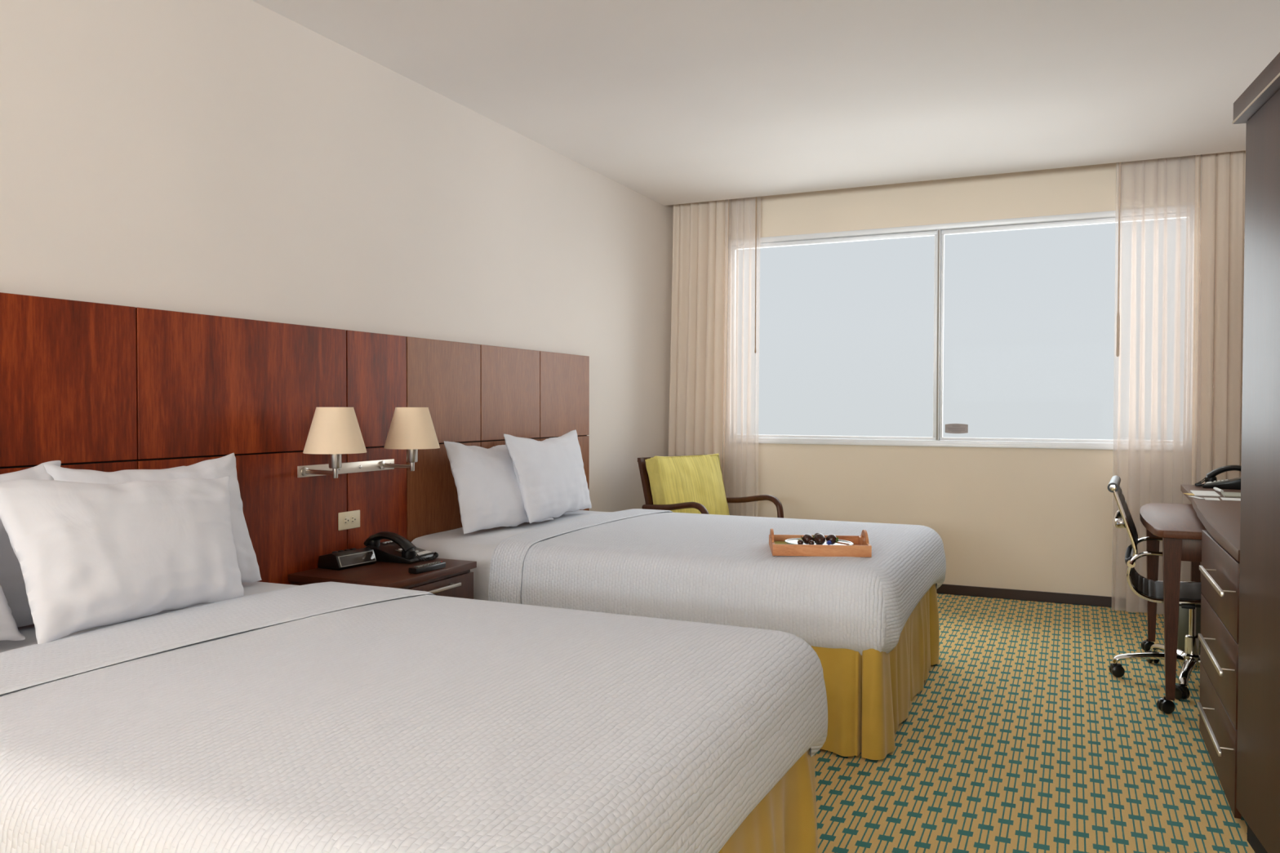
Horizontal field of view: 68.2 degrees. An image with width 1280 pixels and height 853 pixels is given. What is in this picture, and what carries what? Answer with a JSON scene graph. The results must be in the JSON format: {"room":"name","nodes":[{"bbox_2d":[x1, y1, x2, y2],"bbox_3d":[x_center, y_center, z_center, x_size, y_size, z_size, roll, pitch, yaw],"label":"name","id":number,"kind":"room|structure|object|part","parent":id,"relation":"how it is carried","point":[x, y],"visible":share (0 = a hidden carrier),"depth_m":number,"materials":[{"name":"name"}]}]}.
{"room":"hotel room","nodes":[
{"label":"hotel room","id":0,"kind":"room"},
{"bbox_2d":[0,0,673,511],"bbox_3d":[-2.552,-0.284,0.802,0.100,2.900,13.545,1,1,25],"label":"wall","id":1,"kind":"structure","parent":0,"point":[230,158],"depth_m":3.50,"materials":[{"name":"paint"}]},
{"bbox_2d":[0,292,589,584],"bbox_3d":[-1.302,0.374,3.378,0.040,1.487,4.742,1,1,25],"label":"headboard","id":2,"kind":"object","parent":1,"relation":"attached to","point":[84,385],"visible":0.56,"depth_m":3.33,"materials":[{"name":"brown wood"}]},
{"bbox_3d":[-1.716,-0.122,2.442,0.027,0.460,0.901,1,1,25],"label":"panel","id":3,"kind":"part","parent":2,"relation":"part of","materials":[{"name":"red wood"}]},
{"bbox_3d":[-1.718,0.623,2.457,0.027,1.020,0.901,1,1,25],"label":"panel","id":4,"kind":"part","parent":2,"relation":"part of","materials":[{"name":"red wood"}]},
{"bbox_3d":[-1.339,-0.138,3.266,0.027,0.460,0.901,1,1,25],"label":"panel","id":5,"kind":"part","parent":2,"relation":"part of","materials":[{"name":"red wood"}]},
{"bbox_3d":[-1.341,0.607,3.281,0.027,1.020,0.901,1,1,25],"label":"panel","id":6,"kind":"part","parent":2,"relation":"part of","materials":[{"name":"red wood"}]},
{"bbox_2d":[337,510,359,530],"bbox_3d":[-1.134,0.366,3.689,0.007,0.069,0.121,1,1,25],"label":"wall outlet","id":7,"kind":"object","parent":2,"relation":"attached to","point":[350,519],"visible":1,"depth_m":3.68,"materials":[{"name":"beige plastic"}]},
{"bbox_2d":[343,516,349,524],"bbox_3d":[-1.140,0.366,3.670,0.002,0.033,0.033,1,1,25],"label":"socket","id":8,"kind":"object","parent":7,"relation":"attached to","point":[346,519],"depth_m":3.67,"materials":[{"name":"beige plastic"}]},
{"bbox_2d":[350,515,356,524],"bbox_3d":[-1.124,0.365,3.705,0.002,0.033,0.033,1,1,25],"label":"socket","id":9,"kind":"object","parent":7,"relation":"attached to","point":[353,517],"depth_m":3.71,"materials":[{"name":"beige plastic"}]},
{"bbox_2d":[297,407,439,478],"bbox_3d":[-1.027,0.055,3.587,0.280,0.257,0.645,1,1,25],"label":"wall lamp","id":10,"kind":"object","parent":2,"relation":"attached to","point":[335,432],"visible":1,"depth_m":3.48,"materials":[{"name":"beige fabric"}]},
{"bbox_3d":[-1.160,0.166,3.424,0.153,0.016,0.008,1,1,31],"label":"arm","id":11,"kind":"part","parent":10,"relation":"part of","materials":[{"name":"silver metal"}]},
{"bbox_3d":[-1.091,0.012,3.380,0.217,0.163,0.217,1,1,25],"label":"lamp shade","id":12,"kind":"part","parent":10,"relation":"part of","materials":[{"name":"fabric"}]},
{"bbox_3d":[-1.135,0.161,3.683,0.006,0.042,0.536,1,1,25],"label":"plate","id":13,"kind":"part","parent":10,"relation":"part of","materials":[{"name":"silver metal"}]},
{"bbox_3d":[-0.981,0.159,3.812,0.157,0.016,0.008,1,1,31],"label":"arm","id":14,"kind":"part","parent":10,"relation":"part of","materials":[{"name":"silver metal"}]},
{"bbox_3d":[-0.909,0.005,3.767,0.217,0.163,0.217,1,1,25],"label":"lamp shade","id":15,"kind":"part","parent":10,"relation":"part of","materials":[{"name":"fabric"}]},
{"bbox_3d":[-1.075,-0.148,3.844,0.027,0.460,0.359,1,1,25],"label":"panel","id":16,"kind":"part","parent":2,"relation":"part of","materials":[{"name":"red wood"}]},
{"bbox_3d":[-1.077,0.596,3.858,0.027,1.020,0.359,1,1,25],"label":"panel","id":17,"kind":"part","parent":2,"relation":"part of","materials":[{"name":"red wood"}]},
{"bbox_3d":[-0.885,-0.156,4.260,0.027,0.460,0.546,1,1,25],"label":"panel","id":18,"kind":"part","parent":2,"relation":"part of","materials":[{"name":"brown wood"}]},
{"bbox_3d":[-0.887,0.589,4.274,0.027,1.020,0.546,1,1,25],"label":"panel","id":19,"kind":"part","parent":2,"relation":"part of","materials":[{"name":"brown wood"}]},
{"bbox_3d":[-0.657,0.579,4.776,0.027,1.020,0.547,1,1,25],"label":"panel","id":20,"kind":"part","parent":2,"relation":"part of","materials":[{"name":"brown wood"}]},
{"bbox_3d":[-0.656,-0.166,4.761,0.027,0.460,0.547,1,1,25],"label":"panel","id":21,"kind":"part","parent":2,"relation":"part of","materials":[{"name":"brown wood"}]},
{"bbox_3d":[-0.424,-0.175,5.267,0.027,0.460,0.557,1,1,25],"label":"panel","id":22,"kind":"part","parent":2,"relation":"part of","materials":[{"name":"brown wood"}]},
{"bbox_3d":[-0.426,0.570,5.282,0.027,1.020,0.557,1,1,25],"label":"panel","id":23,"kind":"part","parent":2,"relation":"part of","materials":[{"name":"brown wood"}]},
{"bbox_2d":[252,0,1279,205],"bbox_3d":[-0.776,-1.564,-0.035,4.000,0.300,13.545,1,1,25],"label":"ceiling","id":24,"kind":"structure","parent":0,"point":[672,102],"depth_m":4.04,"materials":[{"name":"paint"}]},
{"bbox_3d":[0.655,-0.313,6.479,0.356,2.723,0.146,1,1,25],"label":"sheer curtain","id":25,"kind":"object","parent":24,"relation":"hanging from","visible":0},
{"bbox_2d":[754,196,756,353],"bbox_3d":[0.785,-1.068,6.401,0.012,1.140,0.011,1,1,25],"label":"wand","id":26,"kind":"object","parent":25,"relation":"attached to","point":[756,197],"visible":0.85,"depth_m":6.40,"materials":[{"name":"beige"}]},
{"bbox_3d":[2.997,-0.288,5.416,0.501,2.723,0.122,1,1,25],"label":"sheer curtain","id":27,"kind":"object","parent":24,"relation":"hanging from","visible":0},
{"bbox_2d":[1115,162,1120,356],"bbox_3d":[2.780,-1.011,5.484,0.018,1.210,0.017,1,1,25],"label":"wand","id":28,"kind":"object","parent":27,"relation":"attached to","point":[1117,330],"visible":0.88,"depth_m":5.48,"materials":[{"name":"beige"}]},
{"bbox_2d":[724,155,1195,599],"bbox_3d":[2.001,-0.354,6.067,3.800,2.850,0.120,1,1,25],"label":"wall","id":29,"kind":"structure","parent":0,"point":[1030,519],"depth_m":5.92,"materials":[{"name":"beige paint"}]},
{"bbox_2d":[668,199,728,484],"bbox_3d":[0.395,-0.315,6.549,0.410,2.723,0.217,1,1,25],"label":"curtain","id":30,"kind":"object","parent":29,"relation":"hanging from","point":[700,268],"visible":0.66,"depth_m":6.57,"materials":[{"name":"beige fabric"}]},
{"bbox_2d":[725,204,1195,451],"bbox_3d":[1.923,-0.582,6.060,2.860,1.419,0.090,1,1,25],"label":"window","id":31,"kind":"structure","parent":29,"relation":"in","point":[939,231],"depth_m":6.04,"materials":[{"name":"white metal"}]},
{"bbox_2d":[945,423,968,433],"bbox_3d":[2.021,0.013,6.034,0.140,0.064,0.001,1,1,25],"label":"window sticker","id":32,"kind":"object","parent":31,"relation":"attached to","point":[949,428],"visible":1,"depth_m":6.03,"materials":[{"name":"grey"}]},
{"bbox_2d":[947,427,965,431],"bbox_3d":[2.021,0.015,6.034,0.110,0.040,0.001,1,1,25],"label":"print","id":33,"kind":"object","parent":32,"relation":"attached to","point":[948,428],"depth_m":6.03,"materials":[{"name":"grey"}]},
{"bbox_3d":[1.905,0.118,6.038,2.860,0.020,0.012,1,1,25],"label":"sill","id":34,"kind":"part","parent":31,"relation":"part of","materials":[{"name":"white metal"}]},
{"bbox_2d":[936,583,1164,611],"bbox_3d":[1.970,1.041,6.034,3.800,0.062,0.014,1,1,25],"label":"baseboard","id":35,"kind":"structure","parent":29,"relation":"attached to","point":[994,593],"depth_m":5.79,"materials":[{"name":"brown wood"}]},
{"bbox_2d":[814,593,1255,852],"bbox_3d":[-0.781,1.235,0.020,4.000,0.100,13.545,1,1,25],"label":"floor","id":36,"kind":"structure","parent":0,"point":[1022,737],"depth_m":3.23,"materials":[{"name":"carpet"}]},
{"bbox_2d":[288,558,476,599],"bbox_3d":[-0.940,0.823,3.547,0.480,0.585,0.530,1,1,25],"label":"nightstand","id":37,"kind":"object","parent":36,"relation":"on","point":[455,580],"visible":0.24,"depth_m":3.46,"materials":[{"name":"brown wood"}]},
{"bbox_2d":[317,546,376,570],"bbox_3d":[-1.109,0.498,3.585,0.118,0.060,0.190,1,1,30],"label":"clock radio","id":38,"kind":"object","parent":37,"relation":"on","point":[352,557],"visible":1,"depth_m":3.53,"materials":[{"name":"black plastic"}]},
{"bbox_2d":[364,531,438,564],"bbox_3d":[-0.936,0.469,3.742,0.266,0.114,0.181,1,1,22],"label":"telephone","id":39,"kind":"object","parent":37,"relation":"on","point":[398,549],"visible":1,"depth_m":3.68,"materials":[{"name":"black plastic"}]},
{"bbox_3d":[-0.898,0.496,3.754,0.104,0.003,0.108,12,5,21],"label":"keypad panel","id":40,"kind":"part","parent":39,"relation":"part of","materials":[{"name":"black plastic"}]},
{"bbox_3d":[-0.831,0.503,3.718,0.052,0.042,0.144,1,1,22],"label":"coiled cord","id":41,"kind":"part","parent":39,"relation":"part of","materials":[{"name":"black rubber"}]},
{"bbox_2d":[408,560,445,573],"bbox_3d":[-0.781,0.518,3.479,0.040,0.024,0.168,1,1,29],"label":"remote control","id":42,"kind":"object","parent":37,"relation":"on","point":[437,565],"visible":1,"depth_m":3.46,"materials":[{"name":"black plastic"}]},
{"bbox_3d":[-0.762,0.679,3.463,0.018,0.215,0.506,1,1,25],"label":"drawer","id":43,"kind":"part","parent":37,"relation":"part of","materials":[{"name":"brown wood"}]},
{"bbox_3d":[-0.730,0.594,3.466,0.036,0.012,0.205,1,1,25],"label":"handle","id":44,"kind":"part","parent":37,"relation":"part of","materials":[{"name":"silver metal"}]},
{"bbox_2d":[637,453,783,518],"bbox_3d":[0.419,0.626,5.778,0.716,0.898,0.634,-1,2,-44],"label":"armchair","id":45,"kind":"object","parent":36,"relation":"on","point":[687,484],"visible":0.41,"depth_m":5.78,"materials":[{"name":"yellow fabric"}]},
{"bbox_3d":[0.044,0.633,5.751,0.034,0.884,0.150,-1,2,-44],"label":"post","id":46,"kind":"part","parent":45,"relation":"part of","materials":[{"name":"brown wood"}]},
{"bbox_3d":[0.249,0.419,5.952,0.550,0.420,0.012,-1,-11,-44],"label":"panel","id":47,"kind":"part","parent":45,"relation":"part of","materials":[{"name":"brown wood"}]},
{"bbox_3d":[0.210,0.201,5.990,0.600,0.026,0.026,-1,2,-44],"label":"rail","id":48,"kind":"part","parent":45,"relation":"part of","materials":[{"name":"brown wood"}]},
{"bbox_3d":[0.210,0.754,5.519,0.048,0.649,0.544,-1,2,-43],"label":"arm","id":49,"kind":"part","parent":45,"relation":"part of","materials":[{"name":"brown wood"}]},
{"bbox_2d":[644,453,729,515],"bbox_3d":[0.308,0.415,5.891,0.574,0.476,0.182,-1,-12,-44],"label":"cushion","id":50,"kind":"object","parent":45,"relation":"on","point":[698,478],"depth_m":5.79,"materials":[{"name":"fabric"}]},
{"bbox_3d":[0.689,0.746,5.978,0.048,0.649,0.544,-1,2,-45],"label":"arm","id":51,"kind":"part","parent":45,"relation":"part of","materials":[{"name":"brown wood"}]},
{"bbox_2d":[718,747,817,852],"bbox_3d":[-0.741,0.839,2.114,2.014,0.610,1.508,1,1,25],"label":"bed","id":52,"kind":"object","parent":36,"relation":"on","point":[784,820],"visible":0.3,"depth_m":2.15,"materials":[{"name":"yellow fabric"}]},
{"bbox_2d":[0,581,299,653],"bbox_3d":[-1.342,0.667,2.387,0.700,0.345,1.466,1,1,25],"label":"sheet","id":53,"kind":"object","parent":52,"relation":"on","point":[250,588],"visible":0.1,"depth_m":2.36,"materials":[{"name":"white fabric"}]},
{"bbox_2d":[0,585,25,640],"bbox_3d":[-1.604,0.337,1.886,0.196,0.312,0.674,1,1,25],"label":"pillow","id":54,"kind":"object","parent":53,"relation":"on","point":[9,630],"visible":1,"depth_m":2.13,"materials":[{"name":"white fabric"}]},
{"bbox_2d":[0,460,61,626],"bbox_3d":[-1.643,0.298,2.214,0.213,0.399,0.697,1,1,25],"label":"pillow","id":55,"kind":"object","parent":53,"relation":"on","point":[12,584],"visible":0.25,"depth_m":2.29,"materials":[{"name":"white fabric"}]},
{"bbox_2d":[43,453,262,582],"bbox_3d":[-1.365,0.290,2.737,0.216,0.399,0.617,1,1,25],"label":"pillow","id":56,"kind":"object","parent":53,"relation":"on","point":[224,466],"visible":0.23,"depth_m":2.87,"materials":[{"name":"white fabric"}]},
{"bbox_2d":[0,582,827,852],"bbox_3d":[-0.528,0.649,2.016,1.590,0.339,1.514,1,1,25],"label":"coverlet","id":57,"kind":"object","parent":52,"relation":"on","point":[325,717],"visible":1,"depth_m":1.63,"materials":[{"name":"white fabric"}]},
{"bbox_2d":[0,475,244,644],"bbox_3d":[-1.279,0.302,2.444,0.255,0.356,0.709,1,1,25],"label":"pillow","id":58,"kind":"object","parent":57,"relation":"on","point":[89,555],"visible":1,"depth_m":2.30,"materials":[{"name":"white fabric"}]},
{"bbox_2d":[810,583,939,759],"bbox_3d":[0.223,0.799,4.230,2.008,0.610,1.508,1,1,25],"label":"bed","id":59,"kind":"object","parent":36,"relation":"on","point":[869,694],"visible":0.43,"depth_m":3.23,"materials":[{"name":"yellow fabric"}]},
{"bbox_2d":[411,510,612,600],"bbox_3d":[-0.376,0.627,4.501,0.700,0.345,1.463,1,1,25],"label":"sheet","id":60,"kind":"object","parent":59,"relation":"on","point":[478,546],"visible":0.28,"depth_m":3.97,"materials":[{"name":"white fabric"}]},
{"bbox_2d":[444,440,553,533],"bbox_3d":[-0.647,0.257,4.309,0.218,0.395,0.596,1,1,31],"label":"pillow","id":61,"kind":"object","parent":60,"relation":"on","point":[489,493],"visible":0.74,"depth_m":4.17,"materials":[{"name":"white fabric"}]},
{"bbox_2d":[503,429,591,523],"bbox_3d":[-0.417,0.231,4.670,0.187,0.411,0.837,1,1,19],"label":"pillow","id":62,"kind":"object","parent":60,"relation":"on","point":[551,474],"visible":1,"depth_m":4.48,"materials":[{"name":"white fabric"}]},
{"bbox_2d":[488,508,946,655],"bbox_3d":[0.433,0.609,4.124,1.604,0.338,1.519,1,1,25],"label":"coverlet","id":63,"kind":"object","parent":59,"relation":"on","point":[715,569],"visible":0.88,"depth_m":3.54,"materials":[{"name":"white fabric"}]},
{"bbox_2d":[768,528,871,557],"bbox_3d":[0.674,0.430,3.576,0.356,0.082,0.270,0,1,5],"label":"serving tray","id":64,"kind":"object","parent":63,"relation":"on","point":[861,548],"visible":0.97,"depth_m":3.45,"materials":[{"name":"brown wood"}]},
{"bbox_3d":[0.501,0.430,3.591,0.009,0.082,0.253,0,1,5],"label":"handle","id":65,"kind":"part","parent":64,"relation":"part of","materials":[{"name":"brown wood"}]},
{"bbox_2d":[773,541,789,544],"bbox_3d":[0.571,0.453,3.606,0.120,0.007,0.200,0,1,-1],"label":"napkin","id":66,"kind":"object","parent":64,"relation":"on","point":[775,542],"visible":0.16,"depth_m":3.66,"materials":[{"name":"yellow fabric"}]},
{"bbox_2d":[784,537,853,545],"bbox_3d":[0.676,0.445,3.577,0.260,0.016,0.222,1,1,25],"label":"plate","id":67,"kind":"object","parent":64,"relation":"on","point":[791,541],"visible":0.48,"depth_m":3.61,"materials":[{"name":"white ceramic"}]},
{"bbox_2d":[797,539,803,544],"bbox_3d":[0.601,0.435,3.538,0.022,0.022,0.022,1,1,25],"label":"truffle","id":68,"kind":"object","parent":67,"relation":"on","point":[800,541],"visible":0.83,"depth_m":3.53,"materials":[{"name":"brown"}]},
{"bbox_2d":[800,533,813,544],"bbox_3d":[0.635,0.427,3.580,0.047,0.039,0.039,0,1,5],"label":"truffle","id":69,"kind":"object","parent":67,"relation":"on","point":[806,538],"visible":0.85,"depth_m":3.57,"materials":[{"name":"brown food"}]},
{"bbox_2d":[808,540,814,544],"bbox_3d":[0.640,0.435,3.527,0.022,0.022,0.022,1,1,25],"label":"truffle","id":70,"kind":"object","parent":67,"relation":"on","point":[811,542],"visible":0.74,"depth_m":3.52,"materials":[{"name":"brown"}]},
{"bbox_2d":[813,533,825,544],"bbox_3d":[0.676,0.426,3.555,0.044,0.044,0.044,-1,2,-41],"label":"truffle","id":71,"kind":"object","parent":67,"relation":"on","point":[819,539],"visible":0.85,"depth_m":3.54,"materials":[{"name":"brown food"}]},
{"bbox_2d":[826,534,839,544],"bbox_3d":[0.726,0.428,3.575,0.047,0.039,0.039,1,1,38],"label":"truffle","id":72,"kind":"object","parent":67,"relation":"on","point":[833,538],"visible":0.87,"depth_m":3.56,"materials":[{"name":"brown food"}]},
{"bbox_3d":[0.847,0.431,3.562,0.009,0.082,0.253,0,1,5],"label":"handle","id":73,"kind":"part","parent":64,"relation":"part of","materials":[{"name":"brown wood"}]},
{"bbox_2d":[1107,475,1201,699],"bbox_3d":[2.376,0.674,4.088,0.628,0.872,0.638,1,1,28],"label":"office chair","id":74,"kind":"object","parent":36,"relation":"on","point":[1150,590],"visible":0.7,"depth_m":4.08,"materials":[{"name":"black leather"}]},
{"bbox_3d":[2.217,0.614,3.889,0.362,0.188,0.029,1,1,28],"label":"armrest","id":75,"kind":"part","parent":74,"relation":"part of","materials":[{"name":"silver metal"}]},
{"bbox_3d":[2.228,1.021,4.145,0.286,0.065,0.046,0,1,17],"label":"arm","id":76,"kind":"part","parent":74,"relation":"part of","materials":[{"name":"silver metal"}]},
{"bbox_3d":[2.459,0.606,4.342,0.362,0.188,0.029,1,1,28],"label":"armrest","id":77,"kind":"part","parent":74,"relation":"part of","materials":[{"name":"silver metal"}]},
{"bbox_3d":[2.250,0.501,3.894,0.553,0.474,0.024,1,1,28],"label":"rail","id":78,"kind":"part","parent":74,"relation":"part of","materials":[{"name":"silver metal"}]},
{"bbox_3d":[2.471,0.493,4.309,0.553,0.474,0.024,1,1,28],"label":"rail","id":79,"kind":"part","parent":74,"relation":"part of","materials":[{"name":"silver metal"}]},
{"bbox_3d":[2.390,1.019,4.266,0.046,0.065,0.286,0,1,-1],"label":"arm","id":80,"kind":"part","parent":74,"relation":"part of","materials":[{"name":"silver metal"}]},
{"bbox_3d":[2.289,1.025,3.957,0.046,0.065,0.286,1,1,37],"label":"arm","id":81,"kind":"part","parent":74,"relation":"part of","materials":[{"name":"silver metal"}]},
{"bbox_2d":[1139,502,1206,714],"bbox_3d":[2.414,0.750,4.093,0.444,0.722,1.195,1,1,25],"label":"desk","id":82,"kind":"object","parent":36,"relation":"on","point":[1179,526],"visible":0.38,"depth_m":3.67,"materials":[{"name":"brown wood"}]},
{"bbox_3d":[2.496,0.728,4.602,0.062,0.635,0.062,1,1,25],"label":"leg","id":83,"kind":"part","parent":82,"relation":"part of","materials":[{"name":"brown wood"}]},
{"bbox_3d":[2.067,0.746,3.677,0.062,0.635,0.062,1,1,25],"label":"leg","id":84,"kind":"part","parent":82,"relation":"part of","materials":[{"name":"brown wood"}]},
{"bbox_2d":[1177,606,1200,650],"bbox_3d":[2.720,0.973,4.669,0.122,0.255,0.140,1,1,25],"label":"wastebasket","id":85,"kind":"object","parent":36,"relation":"on","point":[1183,623],"visible":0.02,"depth_m":4.62,"materials":[{"name":"silver metal"}]},
{"bbox_2d":[1180,484,1241,818],"bbox_3d":[2.529,0.725,3.713,0.751,0.787,2.620,1,1,25],"label":"dresser","id":86,"kind":"object","parent":36,"relation":"on","point":[1220,569],"visible":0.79,"depth_m":3.01,"materials":[{"name":"brown wood"}]},
{"bbox_3d":[3.086,0.723,4.733,0.565,0.753,0.040,1,1,25],"label":"panel","id":87,"kind":"part","parent":86,"relation":"part of","materials":[{"name":"brown wood"}]},
{"bbox_2d":[1190,490,1220,497],"bbox_3d":[2.652,0.314,4.435,0.100,0.004,0.280,1,1,26],"label":"notepad","id":88,"kind":"object","parent":86,"relation":"on","point":[1197,493],"visible":1,"depth_m":4.41,"materials":[{"name":"white paper"}]},
{"bbox_3d":[1.858,0.922,3.088,0.035,0.006,0.006,1,1,25],"label":"handle post","id":89,"kind":"part","parent":86,"relation":"part of","materials":[{"name":"silver metal"}]},
{"bbox_3d":[1.858,0.694,3.084,0.035,0.006,0.006,1,1,25],"label":"handle post","id":90,"kind":"part","parent":86,"relation":"part of","materials":[{"name":"silver metal"}]},
{"bbox_3d":[1.750,0.926,2.907,0.009,0.014,0.500,1,1,25],"label":"handle","id":91,"kind":"part","parent":86,"relation":"part of","materials":[{"name":"silver metal"}]},
{"bbox_3d":[1.750,0.697,2.902,0.009,0.014,0.500,1,1,25],"label":"handle","id":92,"kind":"part","parent":86,"relation":"part of","materials":[{"name":"silver metal"}]},
{"bbox_2d":[1180,484,1240,561],"bbox_3d":[2.556,0.348,3.710,0.706,0.034,2.590,1,1,25],"label":"countertop","id":93,"kind":"structure","parent":86,"relation":"on","point":[1221,518],"depth_m":3.55,"materials":[{"name":"brown wood"}]},
{"bbox_2d":[1204,497,1219,500],"bbox_3d":[2.527,0.321,4.173,0.055,0.001,0.120,1,1,28],"label":"leaflet","id":94,"kind":"object","parent":86,"relation":"on","point":[1206,499],"visible":1,"depth_m":4.16,"materials":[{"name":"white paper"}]},
{"bbox_3d":[1.751,0.471,2.898,0.009,0.014,0.500,1,1,25],"label":"handle","id":95,"kind":"part","parent":86,"relation":"part of","materials":[{"name":"silver metal"}]},
{"bbox_2d":[1195,465,1240,489],"bbox_3d":[2.969,0.254,4.792,0.266,0.114,0.181,1,1,33],"label":"telephone","id":96,"kind":"object","parent":86,"relation":"on","point":[1211,481],"visible":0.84,"depth_m":4.79,"materials":[{"name":"black plastic"}]},
{"bbox_3d":[2.870,0.286,4.838,0.052,0.042,0.144,1,1,33],"label":"coiled cord","id":97,"kind":"part","parent":96,"relation":"part of","materials":[{"name":"black plastic"}]},
{"bbox_3d":[2.929,0.281,4.789,0.104,0.002,0.108,-12,-6,33],"label":"keypad panel","id":98,"kind":"part","parent":96,"relation":"part of","materials":[{"name":"grey plastic"}]},
{"bbox_2d":[1213,487,1223,492],"bbox_3d":[2.791,0.306,4.558,0.015,0.016,0.180,1,1,22],"label":"marker pen","id":99,"kind":"object","parent":86,"relation":"on","point":[1219,490],"visible":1,"depth_m":4.53,"materials":[{"name":"white plastic"}]},
{"bbox_3d":[1.874,0.734,3.055,0.018,0.244,0.820,1,1,25],"label":"drawer","id":100,"kind":"part","parent":86,"relation":"part of","materials":[{"name":"brown wood"}]},
{"bbox_3d":[1.873,0.985,3.060,0.018,0.250,0.820,1,1,25],"label":"drawer","id":101,"kind":"part","parent":86,"relation":"part of","materials":[{"name":"brown wood"}]},
{"bbox_3d":[1.875,0.495,3.051,0.018,0.226,0.820,1,1,25],"label":"drawer","id":102,"kind":"part","parent":86,"relation":"part of","materials":[{"name":"brown wood"}]},
{"bbox_3d":[1.691,0.929,2.725,0.035,0.006,0.006,1,1,25],"label":"handle post","id":103,"kind":"part","parent":86,"relation":"part of","materials":[{"name":"silver metal"}]},
{"bbox_3d":[1.692,0.700,2.720,0.035,0.006,0.006,1,1,25],"label":"handle post","id":104,"kind":"part","parent":86,"relation":"part of","materials":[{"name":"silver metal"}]},
{"bbox_3d":[1.692,0.474,2.716,0.035,0.006,0.006,1,1,25],"label":"handle post","id":105,"kind":"part","parent":86,"relation":"part of","materials":[{"name":"silver metal"}]},
{"bbox_2d":[1221,492,1240,497],"bbox_3d":[2.785,0.316,4.330,0.195,0.006,0.220,1,1,28],"label":"newspaper","id":106,"kind":"object","parent":86,"relation":"on","point":[1237,495],"visible":0.36,"depth_m":4.35,"materials":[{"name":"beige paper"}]},
{"bbox_2d":[1221,497,1240,501],"bbox_3d":[2.668,0.322,4.136,0.208,0.001,0.130,1,1,28],"label":"brochure","id":107,"kind":"object","parent":86,"relation":"on","point":[1222,499],"visible":0.36,"depth_m":4.17,"materials":[{"name":"white paper"}]},
{"bbox_2d":[1232,52,1279,852],"bbox_3d":[1.774,0.132,2.042,0.645,2.035,1.048,0,1,19],"label":"wardrobe","id":108,"kind":"object","parent":36,"relation":"on","point":[1258,747],"visible":1,"depth_m":2.44,"materials":[{"name":"black wood"}]},
{"bbox_3d":[1.779,-0.855,2.021,0.637,0.059,1.048,0,1,19],"label":"cornice","id":109,"kind":"part","parent":108,"relation":"part of","materials":[{"name":"wood"}]},
{"bbox_3d":[0.995,-0.245,-0.820,0.100,2.900,13.545,1,1,25],"label":"wall","id":110,"kind":"structure","parent":0,"visible":0},
{"bbox_2d":[1191,150,1245,484],"bbox_3d":[3.374,-0.288,5.233,0.540,2.715,0.112,1,1,25],"label":"curtain","id":111,"kind":"object","parent":110,"relation":"hanging from","point":[1220,177],"visible":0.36,"depth_m":5.29,"materials":[{"name":"beige fabric"}]}
]}

